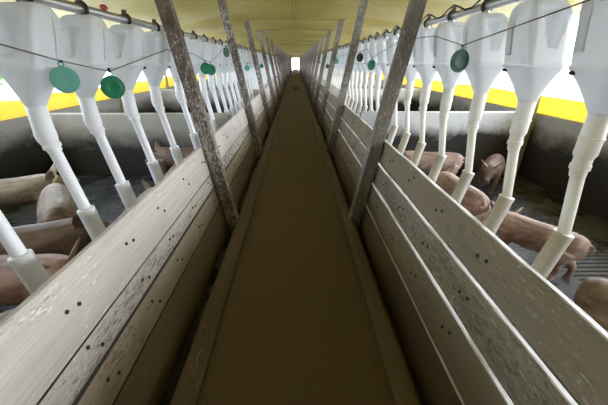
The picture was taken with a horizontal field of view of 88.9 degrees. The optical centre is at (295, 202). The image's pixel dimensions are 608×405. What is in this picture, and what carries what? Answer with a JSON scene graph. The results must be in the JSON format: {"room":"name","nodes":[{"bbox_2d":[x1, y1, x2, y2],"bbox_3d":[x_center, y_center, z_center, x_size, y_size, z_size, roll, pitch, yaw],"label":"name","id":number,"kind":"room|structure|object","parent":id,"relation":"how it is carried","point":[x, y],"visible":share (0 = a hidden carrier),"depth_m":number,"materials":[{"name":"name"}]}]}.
{"room":"farm building","nodes":[
{"label":"farm building","id":0,"kind":"room"},
{"bbox_2d":[0,76,221,178],"bbox_3d":[-3.815,-10.195,25.466,0.150,1.200,61.200,0,25,0],"label":"wall","id":1,"kind":"structure","parent":0,"point":[21,155],"depth_m":4.33,"materials":[{"name":"concrete"}]},
{"bbox_2d":[0,99,26,120],"bbox_3d":[-3.811,-1.236,4.105,0.092,0.227,0.432,0,25,0],"label":"curtain","id":2,"kind":"object","parent":1,"relation":"attached to","point":[10,109],"depth_m":4.12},
{"bbox_2d":[47,92,79,110],"bbox_3d":[-3.811,-1.663,5.017,0.092,0.250,0.741,0,25,0],"label":"curtain","id":3,"kind":"object","parent":1,"relation":"attached to","point":[58,100],"depth_m":5.01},
{"bbox_2d":[95,88,110,100],"bbox_3d":[-3.811,-2.109,6.031,0.092,0.216,0.504,0,25,0],"label":"curtain","id":4,"kind":"object","parent":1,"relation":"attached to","point":[99,95],"depth_m":6.00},
{"bbox_2d":[133,81,149,93],"bbox_3d":[-3.811,-2.824,7.558,0.092,0.251,0.876,0,25,0],"label":"curtain","id":5,"kind":"object","parent":1,"relation":"attached to","point":[140,86],"depth_m":7.59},
{"bbox_2d":[160,76,173,87],"bbox_3d":[-3.811,-3.531,9.076,0.092,0.272,1.068,0,25,0],"label":"curtain","id":6,"kind":"object","parent":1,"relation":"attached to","point":[170,80],"depth_m":9.21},
{"bbox_2d":[0,92,283,404],"bbox_3d":[-2.183,-9.763,25.663,3.155,0.250,61.200,0,25,0],"label":"floor","id":7,"kind":"structure","parent":0,"point":[101,192],"depth_m":3.76,"materials":[{"name":"concrete"}]},
{"bbox_2d":[0,309,13,320],"bbox_3d":[-1.426,0.908,1.297,0.329,0.569,0.949,-3,25,-5],"label":"pig","id":8,"kind":"object","parent":7,"relation":"on","point":[4,314],"visible":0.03,"depth_m":1.57},
{"bbox_2d":[0,164,64,208],"bbox_3d":[-2.993,-0.066,3.394,1.051,0.598,0.349,-12,27,-25],"label":"pig","id":9,"kind":"object","parent":7,"relation":"on","point":[24,190],"visible":0.63,"depth_m":3.28},
{"bbox_2d":[0,237,80,312],"bbox_3d":[-1.800,0.552,2.005,1.028,0.629,0.370,1,25,2],"label":"pig","id":10,"kind":"object","parent":7,"relation":"on","point":[13,291],"visible":0.35,"depth_m":1.87},
{"bbox_2d":[0,215,112,256],"bbox_3d":[-1.936,0.358,2.430,1.087,0.629,0.358,-11,27,-22],"label":"pig","id":11,"kind":"object","parent":7,"relation":"on","point":[58,236],"visible":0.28,"depth_m":2.31},
{"bbox_2d":[36,175,78,223],"bbox_3d":[-2.261,0.129,3.033,0.396,0.545,0.980,-17,29,-32],"label":"pig","id":12,"kind":"object","parent":7,"relation":"on","point":[55,201],"visible":0.47,"depth_m":2.74},
{"bbox_2d":[118,97,124,112],"bbox_3d":[-3.610,-2.291,6.319,0.056,2.221,0.056,0,25,0],"label":"post","id":13,"kind":"object","parent":7,"relation":"on","point":[120,99],"visible":0.02,"depth_m":6.42,"materials":[{"name":"brown wood"}]},
{"bbox_2d":[120,180,152,215],"bbox_3d":[-1.509,0.105,3.138,0.293,0.501,0.880,-2,25,-4],"label":"pig","id":14,"kind":"object","parent":7,"relation":"on","point":[146,185],"visible":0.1,"depth_m":3.24},
{"bbox_2d":[50,113,229,174],"bbox_3d":[-2.359,-0.882,4.761,2.758,0.950,0.120,0,25,0],"label":"divider","id":15,"kind":"object","parent":7,"relation":"on","point":[81,149],"visible":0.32,"depth_m":4.65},
{"bbox_2d":[0,76,284,404],"bbox_3d":[-0.802,-10.300,25.418,0.186,0.948,61.156,0,25,0],"label":"fence","id":16,"kind":"object","parent":7,"relation":"on","point":[111,326],"visible":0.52,"depth_m":1.52,"materials":[{"name":"grey"}]},
{"bbox_2d":[145,140,193,175],"bbox_3d":[-1.731,-0.601,4.593,1.014,0.577,0.340,0,25,0],"label":"pig","id":17,"kind":"object","parent":7,"relation":"on","point":[163,155],"visible":0.35,"depth_m":4.46},
{"bbox_2d":[154,0,238,233],"bbox_3d":[-0.864,-0.815,2.764,0.610,2.485,0.095,0,25,0],"label":"leaning post","id":18,"kind":"object","parent":7,"relation":"on","point":[166,10],"visible":0.94,"depth_m":2.71,"materials":[{"name":"wood"}]},
{"bbox_2d":[160,89,259,117],"bbox_3d":[-2.359,-2.619,8.568,2.758,0.950,0.120,0,25,0],"label":"divider","id":19,"kind":"object","parent":7,"relation":"on","point":[171,104],"visible":0.24,"depth_m":8.43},
{"bbox_2d":[206,80,268,88],"bbox_3d":[-2.359,-4.550,12.799,2.758,0.950,0.120,0,25,0],"label":"divider","id":20,"kind":"object","parent":7,"relation":"on","point":[207,84],"visible":0.06,"depth_m":12.63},
{"bbox_2d":[217,0,262,160],"bbox_3d":[-0.863,-1.899,5.138,0.612,2.485,0.095,0,25,0],"label":"leaning post","id":21,"kind":"object","parent":7,"relation":"on","point":[222,4],"visible":0.98,"depth_m":5.01,"materials":[{"name":"wood"}]},
{"bbox_2d":[244,20,272,130],"bbox_3d":[-0.864,-2.982,7.512,0.610,2.485,0.095,0,25,0],"label":"leaning post","id":22,"kind":"object","parent":7,"relation":"on","point":[246,22],"visible":0.94,"depth_m":7.41,"materials":[{"name":"wood"}]},
{"bbox_2d":[243,19,346,19],"bbox_3d":[-0.015,-4.124,6.986,2.317,0.029,0.065,0,25,0],"label":"tie beam","id":23,"kind":"structure","parent":22,"relation":"attached to","point":[243,19],"depth_m":6.96,"materials":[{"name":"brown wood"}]},
{"bbox_2d":[257,30,277,114],"bbox_3d":[-0.864,-4.066,9.887,0.610,2.485,0.095,0,25,0],"label":"leaning post","id":24,"kind":"object","parent":7,"relation":"on","point":[258,31],"visible":0.98,"depth_m":9.79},
{"bbox_2d":[257,29,333,30],"bbox_3d":[-0.015,-5.207,9.360,2.317,0.029,0.065,0,25,0],"label":"tie beam","id":25,"kind":"structure","parent":24,"relation":"attached to","point":[257,29],"depth_m":9.33,"materials":[{"name":"brown wood"}]},
{"bbox_2d":[265,37,280,104],"bbox_3d":[-0.864,-5.150,12.261,0.610,2.485,0.095,0,25,0],"label":"leaning post","id":26,"kind":"object","parent":7,"relation":"on","point":[266,38],"visible":0.94,"depth_m":12.19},
{"bbox_2d":[265,36,325,36],"bbox_3d":[-0.015,-6.291,11.735,2.317,0.029,0.065,0,25,0],"label":"tie beam","id":27,"kind":"structure","parent":26,"relation":"attached to","point":[265,36],"depth_m":11.71,"materials":[{"name":"brown wood"}]},
{"bbox_2d":[270,41,282,96],"bbox_3d":[-0.864,-6.234,14.636,0.611,2.485,0.095,0,25,0],"label":"leaning post","id":28,"kind":"object","parent":7,"relation":"on","point":[271,42],"visible":0.96,"depth_m":14.55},
{"bbox_2d":[270,40,320,40],"bbox_3d":[-0.015,-7.375,14.109,2.317,0.029,0.065,0,25,0],"label":"tie beam","id":29,"kind":"structure","parent":28,"relation":"attached to","point":[270,40],"depth_m":14.08,"materials":[{"name":"brown wood"}]},
{"bbox_2d":[274,44,284,91],"bbox_3d":[-0.864,-7.317,17.010,0.612,2.485,0.095,0,25,0],"label":"leaning post","id":30,"kind":"object","parent":7,"relation":"on","point":[275,47],"visible":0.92,"depth_m":16.93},
{"bbox_2d":[276,46,285,88],"bbox_3d":[-0.863,-8.401,19.384,0.613,2.485,0.095,0,25,0],"label":"leaning post","id":31,"kind":"object","parent":7,"relation":"on","point":[276,46],"visible":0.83,"depth_m":19.29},
{"bbox_2d":[279,48,286,85],"bbox_3d":[-0.864,-9.485,21.759,0.610,2.485,0.095,0,25,0],"label":"leaning post","id":32,"kind":"object","parent":7,"relation":"on","point":[279,48],"visible":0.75,"depth_m":21.69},
{"bbox_2d":[0,0,582,54],"bbox_3d":[0.000,-12.052,24.618,8.105,0.468,61.202,0,25,0],"label":"ceiling","id":33,"kind":"structure","parent":0,"point":[201,17],"depth_m":6.22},
{"bbox_2d":[290,56,300,66],"bbox_3d":[0.000,-23.751,52.998,8.800,3.000,0.150,0,25,0],"label":"wall","id":34,"kind":"structure","parent":0,"point":[291,57],"depth_m":52.61,"materials":[{"name":"paint"}]},
{"bbox_2d":[18,0,272,55],"bbox_3d":[-1.170,-11.611,24.819,0.050,0.050,61.100,0,25,0],"label":"pipe","id":35,"kind":"object","parent":34,"relation":"attached to","point":[65,5],"visible":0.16,"depth_m":1.89,"materials":[{"name":"silver metal"}]},
{"bbox_2d":[0,210,49,293],"bbox_3d":[-1.193,-0.142,1.144,0.249,1.326,0.215,0,25,0],"label":"dispenser","id":36,"kind":"object","parent":35,"relation":"hanging from","point":[24,262],"visible":0.66,"depth_m":1.29,"materials":[{"name":"plastic"}]},
{"bbox_2d":[0,0,105,240],"bbox_3d":[-1.193,-0.329,1.554,0.249,1.326,0.215,0,25,0],"label":"dispenser","id":37,"kind":"object","parent":35,"relation":"hanging from","point":[31,26],"visible":0.93,"depth_m":1.38,"materials":[{"name":"plastic"}]},
{"bbox_2d":[59,0,137,210],"bbox_3d":[-1.193,-0.493,1.913,0.249,1.326,0.215,0,25,0],"label":"dispenser","id":38,"kind":"object","parent":35,"relation":"hanging from","point":[85,36],"visible":0.84,"depth_m":1.75,"materials":[{"name":"plastic"}]},
{"bbox_2d":[108,9,163,184],"bbox_3d":[-1.193,-0.694,2.354,0.249,1.326,0.215,0,25,0],"label":"dispenser","id":39,"kind":"object","parent":35,"relation":"hanging from","point":[127,42],"visible":0.86,"depth_m":2.17,"materials":[{"name":"plastic"}]},
{"bbox_2d":[143,19,183,165],"bbox_3d":[-1.193,-0.897,2.806,0.249,1.326,0.215,0,25,0],"label":"dispenser","id":40,"kind":"object","parent":35,"relation":"hanging from","point":[157,65],"visible":0.8,"depth_m":2.65,"materials":[{"name":"plastic"}]},
{"bbox_2d":[169,29,200,149],"bbox_3d":[-1.193,-1.149,3.361,0.249,1.326,0.215,0,25,0],"label":"dispenser","id":41,"kind":"object","parent":35,"relation":"hanging from","point":[179,91],"visible":0.36,"depth_m":3.32,"materials":[{"name":"plastic"}]},
{"bbox_2d":[191,31,204,75],"bbox_3d":[-1.193,-1.345,3.783,0.249,1.326,0.215,0,25,0],"label":"dispenser","id":42,"kind":"object","parent":35,"relation":"hanging from","point":[198,45],"visible":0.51,"depth_m":3.55,"materials":[{"name":"plastic"}]},
{"bbox_2d":[198,34,218,132],"bbox_3d":[-1.193,-1.534,4.208,0.249,1.326,0.215,0,25,0],"label":"dispenser","id":43,"kind":"object","parent":35,"relation":"hanging from","point":[209,48],"visible":0.56,"depth_m":4.13,"materials":[{"name":"plastic"}]},
{"bbox_2d":[207,37,221,112],"bbox_3d":[-1.193,-1.727,4.631,0.249,1.326,0.215,0,25,0],"label":"dispenser","id":44,"kind":"object","parent":35,"relation":"hanging from","point":[217,48],"visible":0.52,"depth_m":4.54,"materials":[{"name":"plastic"}]},
{"bbox_2d":[215,39,230,118],"bbox_3d":[-1.193,-1.922,5.053,0.249,1.326,0.215,0,25,0],"label":"dispenser","id":45,"kind":"object","parent":35,"relation":"hanging from","point":[223,61],"visible":0.45,"depth_m":4.98,"materials":[{"name":"plastic"}]},
{"bbox_2d":[222,41,235,116],"bbox_3d":[-1.193,-2.114,5.476,0.249,1.326,0.215,0,25,0],"label":"dispenser","id":46,"kind":"object","parent":35,"relation":"hanging from","point":[229,59],"visible":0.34,"depth_m":5.43,"materials":[{"name":"plastic"}]},
{"bbox_2d":[0,43,251,71],"bbox_3d":[-1.055,-6.442,13.933,0.006,0.276,29.300,0,25,0],"label":"pull cord","id":47,"kind":"object","parent":46,"relation":"attached to","point":[0,43],"visible":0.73,"depth_m":1.57,"materials":[{"name":"grey plastic"}]},
{"bbox_2d":[49,60,80,92],"bbox_3d":[-1.055,-0.573,1.414,0.116,0.142,0.017,-14,28,-28],"label":"disc","id":48,"kind":"object","parent":47,"relation":"hanging from","point":[64,79],"visible":1,"depth_m":1.41,"materials":[{"name":"teal plastic"}]},
{"bbox_2d":[100,71,124,98],"bbox_3d":[-1.055,-0.677,1.785,0.126,0.152,0.016,-11,27,-24],"label":"disc","id":49,"kind":"object","parent":47,"relation":"hanging from","point":[113,87],"visible":1,"depth_m":1.78,"materials":[{"name":"green plastic"}]},
{"bbox_2d":[200,60,210,73],"bbox_3d":[-1.055,-1.587,3.639,0.126,0.152,0.016,-5,25,-11],"label":"disc","id":50,"kind":"object","parent":47,"relation":"hanging from","point":[205,68],"visible":1,"depth_m":3.64,"materials":[{"name":"green plastic"}]},
{"bbox_2d":[209,62,215,74],"bbox_3d":[-1.055,-1.665,3.857,0.126,0.152,0.017,4,25,9],"label":"disc","id":51,"kind":"object","parent":47,"relation":"hanging from","point":[213,69],"visible":0.66,"depth_m":3.85,"materials":[{"name":"green plastic"}]},
{"bbox_2d":[223,46,229,56],"bbox_3d":[-1.054,-2.301,4.720,0.018,0.162,0.136,13,28,27],"label":"disc","id":52,"kind":"object","parent":47,"relation":"hanging from","point":[226,52],"visible":0.98,"depth_m":4.71,"materials":[{"name":"green plastic"}]},
{"bbox_2d":[227,61,239,112],"bbox_3d":[-1.193,-2.310,5.898,0.249,1.326,0.215,0,25,0],"label":"dispenser","id":53,"kind":"object","parent":35,"relation":"hanging from","point":[229,74],"visible":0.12,"depth_m":5.91,"materials":[{"name":"plastic"}]},
{"bbox_2d":[232,45,243,109],"bbox_3d":[-1.193,-2.500,6.323,0.249,1.326,0.215,0,25,0],"label":"dispenser","id":54,"kind":"object","parent":35,"relation":"hanging from","point":[234,79],"visible":0.37,"depth_m":6.32,"materials":[{"name":"plastic"}]},
{"bbox_2d":[236,44,244,105],"bbox_3d":[-1.193,-2.702,6.742,0.249,1.326,0.215,0,25,0],"label":"dispenser","id":55,"kind":"object","parent":35,"relation":"hanging from","point":[242,50],"visible":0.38,"depth_m":6.52,"materials":[{"name":"plastic"}]},
{"bbox_2d":[242,45,247,68],"bbox_3d":[-1.193,-2.892,7.166,0.249,1.326,0.215,0,25,0],"label":"dispenser","id":56,"kind":"object","parent":35,"relation":"hanging from","point":[246,51],"visible":0.34,"depth_m":6.94,"materials":[{"name":"plastic"}]},
{"bbox_2d":[243,46,251,100],"bbox_3d":[-1.193,-3.080,7.591,0.249,1.326,0.215,0,25,0],"label":"dispenser","id":57,"kind":"object","parent":35,"relation":"hanging from","point":[249,52],"visible":0.43,"depth_m":7.52,"materials":[{"name":"plastic"}]},
{"bbox_2d":[246,47,253,98],"bbox_3d":[-1.193,-3.275,8.014,0.249,1.326,0.215,0,25,0],"label":"dispenser","id":58,"kind":"object","parent":35,"relation":"hanging from","point":[249,65],"visible":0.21,"depth_m":8.02,"materials":[{"name":"plastic"}]},
{"bbox_2d":[249,61,253,88],"bbox_3d":[-1.193,-3.469,8.436,0.249,1.326,0.215,0,25,0],"label":"dispenser","id":59,"kind":"object","parent":35,"relation":"hanging from","point":[250,76],"visible":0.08,"depth_m":8.42,"materials":[{"name":"plastic"}]},
{"bbox_2d":[251,52,257,88],"bbox_3d":[-1.193,-3.662,8.859,0.249,1.326,0.215,0,25,0],"label":"dispenser","id":60,"kind":"object","parent":35,"relation":"hanging from","point":[252,74],"visible":0.16,"depth_m":8.85,"materials":[{"name":"plastic"}]},
{"bbox_2d":[253,50,258,88],"bbox_3d":[-1.193,-3.852,9.284,0.249,1.326,0.215,0,25,0],"label":"dispenser","id":61,"kind":"object","parent":35,"relation":"hanging from","point":[256,50],"visible":0.3,"depth_m":9.28,"materials":[{"name":"plastic"}]},
{"bbox_2d":[322,0,525,53],"bbox_3d":[1.200,-11.661,24.797,0.050,0.050,61.100,0,25,0],"label":"pipe","id":62,"kind":"object","parent":34,"relation":"attached to","point":[493,4],"visible":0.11,"depth_m":2.21,"materials":[{"name":"silver metal"}]},
{"bbox_2d":[336,64,339,88],"bbox_3d":[1.229,-3.747,9.106,0.260,1.481,0.220,0,25,0],"label":"dispenser","id":63,"kind":"object","parent":62,"relation":"hanging from","point":[338,68],"visible":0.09,"depth_m":9.10,"materials":[{"name":"plastic"}]},
{"bbox_2d":[336,47,341,86],"bbox_3d":[1.229,-3.557,8.671,0.260,1.481,0.220,0,25,0],"label":"dispenser","id":64,"kind":"object","parent":62,"relation":"hanging from","point":[340,72],"visible":0.23,"depth_m":8.60,"materials":[{"name":"plastic"}]},
{"bbox_2d":[338,45,343,78],"bbox_3d":[1.229,-3.351,8.243,0.260,1.481,0.220,0,25,0],"label":"dispenser","id":65,"kind":"object","parent":62,"relation":"hanging from","point":[339,58],"visible":0.3,"depth_m":8.05,"materials":[{"name":"plastic"}]},
{"bbox_2d":[340,44,347,104],"bbox_3d":[1.229,-3.156,7.810,0.260,1.481,0.220,0,25,0],"label":"dispenser","id":66,"kind":"object","parent":62,"relation":"hanging from","point":[341,51],"visible":0.32,"depth_m":7.61,"materials":[{"name":"plastic"}]},
{"bbox_2d":[343,43,350,105],"bbox_3d":[1.229,-2.961,7.376,0.260,1.481,0.220,0,25,0],"label":"dispenser","id":67,"kind":"object","parent":62,"relation":"hanging from","point":[344,49],"visible":0.3,"depth_m":7.43,"materials":[{"name":"plastic"}]},
{"bbox_2d":[346,44,354,109],"bbox_3d":[1.229,-2.759,6.946,0.260,1.481,0.220,0,25,0],"label":"dispenser","id":68,"kind":"object","parent":62,"relation":"hanging from","point":[347,49],"visible":0.34,"depth_m":6.97,"materials":[{"name":"plastic"}]},
{"bbox_2d":[352,64,357,111],"bbox_3d":[1.229,-2.568,6.512,0.260,1.481,0.220,0,25,0],"label":"dispenser","id":69,"kind":"object","parent":62,"relation":"hanging from","point":[354,65],"visible":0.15,"depth_m":6.54,"materials":[{"name":"plastic"}]},
{"bbox_2d":[354,40,362,115],"bbox_3d":[1.229,-2.370,6.080,0.260,1.481,0.220,0,25,0],"label":"dispenser","id":70,"kind":"object","parent":62,"relation":"hanging from","point":[360,75],"visible":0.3,"depth_m":6.05,"materials":[{"name":"plastic"}]},
{"bbox_2d":[358,37,367,110],"bbox_3d":[1.229,-2.173,5.648,0.260,1.481,0.220,0,25,0],"label":"dispenser","id":71,"kind":"object","parent":62,"relation":"hanging from","point":[360,47],"visible":0.41,"depth_m":5.57,"materials":[{"name":"plastic"}]},
{"bbox_2d":[363,35,374,110],"bbox_3d":[1.229,-1.980,5.213,0.260,1.481,0.220,0,25,0],"label":"dispenser","id":72,"kind":"object","parent":62,"relation":"hanging from","point":[366,56],"visible":0.58,"depth_m":5.10,"materials":[{"name":"plastic"}]},
{"bbox_2d":[369,33,381,110],"bbox_3d":[1.229,-1.778,4.784,0.260,1.481,0.220,0,25,0],"label":"dispenser","id":73,"kind":"object","parent":62,"relation":"hanging from","point":[373,45],"visible":0.54,"depth_m":4.63,"materials":[{"name":"plastic"}]},
{"bbox_2d":[377,29,389,94],"bbox_3d":[1.229,-1.586,4.349,0.260,1.481,0.220,0,25,0],"label":"dispenser","id":74,"kind":"object","parent":62,"relation":"hanging from","point":[381,44],"visible":0.51,"depth_m":4.12,"materials":[{"name":"plastic"}]},
{"bbox_2d":[386,27,399,144],"bbox_3d":[1.229,-1.385,3.919,0.260,1.481,0.220,0,25,0],"label":"dispenser","id":75,"kind":"object","parent":62,"relation":"hanging from","point":[391,40],"visible":0.38,"depth_m":3.75,"materials":[{"name":"plastic"}]},
{"bbox_2d":[317,0,480,53],"bbox_3d":[1.170,-8.731,18.291,0.012,0.066,39.333,0,25,0],"label":"cable","id":76,"kind":"object","parent":62,"relation":"attached to","point":[478,1],"visible":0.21,"depth_m":2.58,"materials":[{"name":"black rubber"}]},
{"bbox_2d":[397,50,417,153],"bbox_3d":[1.229,-1.186,3.487,0.260,1.481,0.220,0,25,0],"label":"dispenser","id":77,"kind":"object","parent":62,"relation":"hanging from","point":[411,72],"visible":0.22,"depth_m":3.46,"materials":[{"name":"plastic"}]},
{"bbox_2d":[411,15,436,165],"bbox_3d":[1.229,-0.988,3.056,0.260,1.481,0.220,0,25,0],"label":"dispenser","id":78,"kind":"object","parent":62,"relation":"hanging from","point":[423,56],"visible":0.71,"depth_m":2.89,"materials":[{"name":"plastic"}]},
{"bbox_2d":[428,7,464,181],"bbox_3d":[1.229,-0.792,2.623,0.260,1.481,0.220,0,25,0],"label":"dispenser","id":79,"kind":"object","parent":62,"relation":"hanging from","point":[443,50],"visible":0.77,"depth_m":2.45,"materials":[{"name":"plastic"}]},
{"bbox_2d":[451,0,508,203],"bbox_3d":[1.229,-0.595,2.191,0.260,1.481,0.220,0,25,0],"label":"dispenser","id":80,"kind":"object","parent":62,"relation":"hanging from","point":[486,55],"visible":0.85,"depth_m":1.98,"materials":[{"name":"plastic"}]},
{"bbox_2d":[484,0,573,233],"bbox_3d":[1.229,-0.400,1.763,0.260,1.481,0.220,0,25,0],"label":"dispenser","id":81,"kind":"object","parent":62,"relation":"hanging from","point":[535,51],"visible":0.95,"depth_m":1.55,"materials":[{"name":"plastic"}]},
{"bbox_2d":[531,0,607,278],"bbox_3d":[1.229,-0.213,1.354,0.260,1.481,0.220,0,25,0],"label":"dispenser","id":82,"kind":"object","parent":62,"relation":"hanging from","point":[588,67],"visible":0.97,"depth_m":1.27,"materials":[{"name":"plastic"}]},
{"bbox_2d":[316,0,590,59],"bbox_3d":[1.055,-6.472,13.974,0.006,0.316,29.200,0,25,0],"label":"pull cord","id":83,"kind":"object","parent":82,"relation":"attached to","point":[585,0],"visible":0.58,"depth_m":1.52,"materials":[{"name":"grey plastic"}]},
{"bbox_2d":[356,52,362,61],"bbox_3d":[1.055,-2.391,5.086,0.136,0.162,0.018,-13,28,-26],"label":"disc","id":84,"kind":"object","parent":83,"relation":"hanging from","point":[359,58],"visible":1,"depth_m":5.08,"materials":[{"name":"grey plastic"}]},
{"bbox_2d":[368,59,375,69],"bbox_3d":[1.055,-1.918,4.291,0.136,0.162,0.018,-11,27,-23],"label":"disc","id":85,"kind":"object","parent":83,"relation":"hanging from","point":[371,64],"visible":1,"depth_m":4.29,"materials":[{"name":"green plastic"}]},
{"bbox_2d":[450,45,468,71],"bbox_3d":[1.055,-0.921,1.987,0.136,0.162,0.016,-6,25,-13],"label":"disc","id":86,"kind":"object","parent":83,"relation":"hanging from","point":[459,61],"visible":1,"depth_m":1.98,"materials":[{"name":"green plastic"}]},
{"bbox_2d":[173,71,420,404],"bbox_3d":[0.000,-9.873,25.723,1.208,0.400,61.400,0,25,0],"label":"floor","id":87,"kind":"structure","parent":0,"point":[295,327],"depth_m":2.09,"materials":[{"name":"concrete"}]},
{"bbox_2d":[170,70,292,404],"bbox_3d":[-0.534,-10.026,25.543,0.120,0.027,61.160,0,25,0],"label":"curb","id":88,"kind":"object","parent":87,"relation":"on","point":[188,388],"visible":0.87,"depth_m":2.06,"materials":[{"name":"concrete"}]},
{"bbox_2d":[298,70,417,404],"bbox_3d":[0.527,-10.026,25.543,0.105,0.027,61.160,0,25,0],"label":"board","id":89,"kind":"object","parent":87,"relation":"on","point":[400,385],"visible":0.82,"depth_m":2.05,"materials":[{"name":"brown wood"}]},
{"bbox_2d":[349,126,607,404],"bbox_3d":[2.083,-9.763,25.663,2.955,0.250,61.200,0,25,0],"label":"floor","id":90,"kind":"structure","parent":0,"point":[538,203],"depth_m":3.40,"materials":[{"name":"concrete"}]},
{"bbox_2d":[303,48,310,84],"bbox_3d":[0.805,-9.485,21.759,0.568,2.485,0.095,0,25,0],"label":"leaning post","id":91,"kind":"object","parent":90,"relation":"on","point":[310,48],"visible":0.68,"depth_m":21.69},
{"bbox_2d":[304,46,312,87],"bbox_3d":[0.805,-8.401,19.384,0.568,2.485,0.095,0,25,0],"label":"leaning post","id":92,"kind":"object","parent":90,"relation":"on","point":[311,46],"visible":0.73,"depth_m":19.30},
{"bbox_2d":[305,44,315,90],"bbox_3d":[0.805,-7.317,17.010,0.569,2.485,0.095,0,25,0],"label":"leaning post","id":93,"kind":"object","parent":90,"relation":"on","point":[314,46],"visible":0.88,"depth_m":16.93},
{"bbox_2d":[307,41,318,95],"bbox_3d":[0.805,-6.234,14.636,0.568,2.485,0.095,0,25,0],"label":"leaning post","id":94,"kind":"object","parent":90,"relation":"on","point":[317,43],"visible":0.91,"depth_m":14.55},
{"bbox_2d":[309,37,323,102],"bbox_3d":[0.805,-5.150,12.261,0.567,2.485,0.095,0,25,0],"label":"leaning post","id":95,"kind":"object","parent":90,"relation":"on","point":[322,38],"visible":0.93,"depth_m":12.18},
{"bbox_2d":[312,30,331,112],"bbox_3d":[0.805,-4.066,9.887,0.568,2.485,0.095,0,25,0],"label":"leaning post","id":96,"kind":"object","parent":90,"relation":"on","point":[329,31],"visible":0.95,"depth_m":9.78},
{"bbox_2d":[317,20,343,128],"bbox_3d":[0.806,-2.982,7.512,0.567,2.485,0.095,0,25,0],"label":"leaning post","id":97,"kind":"object","parent":90,"relation":"on","point":[340,22],"visible":0.92,"depth_m":7.39,"materials":[{"name":"wood"}]},
{"bbox_2d":[326,0,368,157],"bbox_3d":[0.805,-1.899,5.138,0.569,2.485,0.095,0,25,0],"label":"leaning post","id":98,"kind":"object","parent":90,"relation":"on","point":[363,4],"visible":0.96,"depth_m":5.01,"materials":[{"name":"wood"}]},
{"bbox_2d":[321,80,383,99],"bbox_3d":[2.259,-4.496,12.680,2.558,0.950,0.120,0,25,0],"label":"divider","id":99,"kind":"object","parent":90,"relation":"on","point":[323,82],"visible":0.2,"depth_m":12.49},
{"bbox_2d":[331,89,420,123],"bbox_3d":[2.259,-2.721,8.791,2.558,0.950,0.120,0,25,0],"label":"divider","id":100,"kind":"object","parent":90,"relation":"on","point":[414,106],"visible":0.22,"depth_m":8.64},
{"bbox_2d":[348,0,427,229],"bbox_3d":[0.806,-0.815,2.764,0.567,2.485,0.095,0,25,0],"label":"leaning post","id":101,"kind":"object","parent":90,"relation":"on","point":[414,13],"visible":0.92,"depth_m":2.70,"materials":[{"name":"wood"}]},
{"bbox_2d":[398,144,465,174],"bbox_3d":[1.847,-0.492,4.379,0.995,0.557,0.340,3,25,7],"label":"pig","id":102,"kind":"object","parent":90,"relation":"on","point":[427,159],"visible":0.3,"depth_m":4.22},
{"bbox_2d":[359,111,514,171],"bbox_3d":[2.259,-0.946,4.902,2.558,0.950,0.120,0,25,0],"label":"divider","id":103,"kind":"object","parent":90,"relation":"on","point":[492,135],"visible":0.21,"depth_m":4.77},
{"bbox_2d":[413,203,490,258],"bbox_3d":[1.403,0.173,2.909,0.340,0.567,1.004,-2,25,-5],"label":"pig","id":104,"kind":"object","parent":90,"relation":"on","point":[481,216],"visible":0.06,"depth_m":2.53},
{"bbox_2d":[307,74,607,404],"bbox_3d":[0.757,-10.321,25.409,0.196,0.987,61.156,0,25,0],"label":"fence","id":105,"kind":"object","parent":90,"relation":"on","point":[458,347],"visible":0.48,"depth_m":1.45,"materials":[{"name":"grey"}]},
{"bbox_2d":[432,163,490,224],"bbox_3d":[1.719,-0.048,3.377,0.339,0.580,1.019,-2,25,-5],"label":"pig","id":106,"kind":"object","parent":90,"relation":"on","point":[474,200],"visible":0.41,"depth_m":3.01},
{"bbox_2d":[477,154,505,193],"bbox_3d":[2.726,-0.421,4.303,0.293,0.490,0.867,17,29,32],"label":"pig","id":107,"kind":"object","parent":90,"relation":"on","point":[493,167],"visible":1,"depth_m":4.13},
{"bbox_2d":[515,93,542,176],"bbox_3d":[3.410,-1.441,4.421,0.090,2.251,0.090,0,25,0],"label":"post","id":108,"kind":"object","parent":90,"relation":"on","point":[526,137],"visible":0.12,"depth_m":4.60,"materials":[{"name":"brown wood"}]},
{"bbox_2d":[492,201,595,280],"bbox_3d":[2.035,0.341,2.689,0.301,0.445,0.798,-16,29,-31],"label":"pig","id":109,"kind":"object","parent":90,"relation":"on","point":[526,232],"visible":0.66,"depth_m":2.55},
{"bbox_2d":[574,277,607,331],"bbox_3d":[2.023,0.771,1.566,0.350,0.595,1.000,-21,32,-37],"label":"pig","id":110,"kind":"object","parent":90,"relation":"on","point":[591,295],"visible":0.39,"depth_m":1.73},
{"bbox_2d":[368,77,607,220],"bbox_3d":[3.615,-10.195,25.466,0.150,1.200,61.200,0,25,0],"label":"wall","id":111,"kind":"structure","parent":0,"point":[547,156],"depth_m":4.24,"materials":[{"name":"concrete"}]},
{"bbox_2d":[431,79,443,91],"bbox_3d":[3.611,-2.938,7.791,0.094,0.262,0.723,0,25,0],"label":"curtain","id":112,"kind":"object","parent":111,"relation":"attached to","point":[436,85],"depth_m":7.83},
{"bbox_2d":[454,84,472,98],"bbox_3d":[3.611,-2.379,6.574,0.094,0.256,0.818,0,25,0],"label":"curtain","id":113,"kind":"object","parent":111,"relation":"attached to","point":[463,90],"depth_m":6.59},
{"bbox_2d":[486,87,517,107],"bbox_3d":[3.611,-1.825,5.362,0.094,0.255,0.871,0,25,0],"label":"curtain","id":114,"kind":"object","parent":111,"relation":"attached to","point":[504,97],"depth_m":5.36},
{"bbox_2d":[537,96,587,122],"bbox_3d":[3.611,-1.266,4.157,0.094,0.241,0.827,0,25,0],"label":"curtain","id":115,"kind":"object","parent":111,"relation":"attached to","point":[573,110],"depth_m":4.14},
{"label":"outside","id":116,"kind":"structure","parent":0,"visible":0},
{"bbox_2d":[0,66,583,101],"bbox_3d":[0.000,-18.852,46.358,140.000,0.300,220.000,0,25,0],"label":"ground","id":117,"kind":"structure","parent":116,"point":[564,85],"depth_m":27.13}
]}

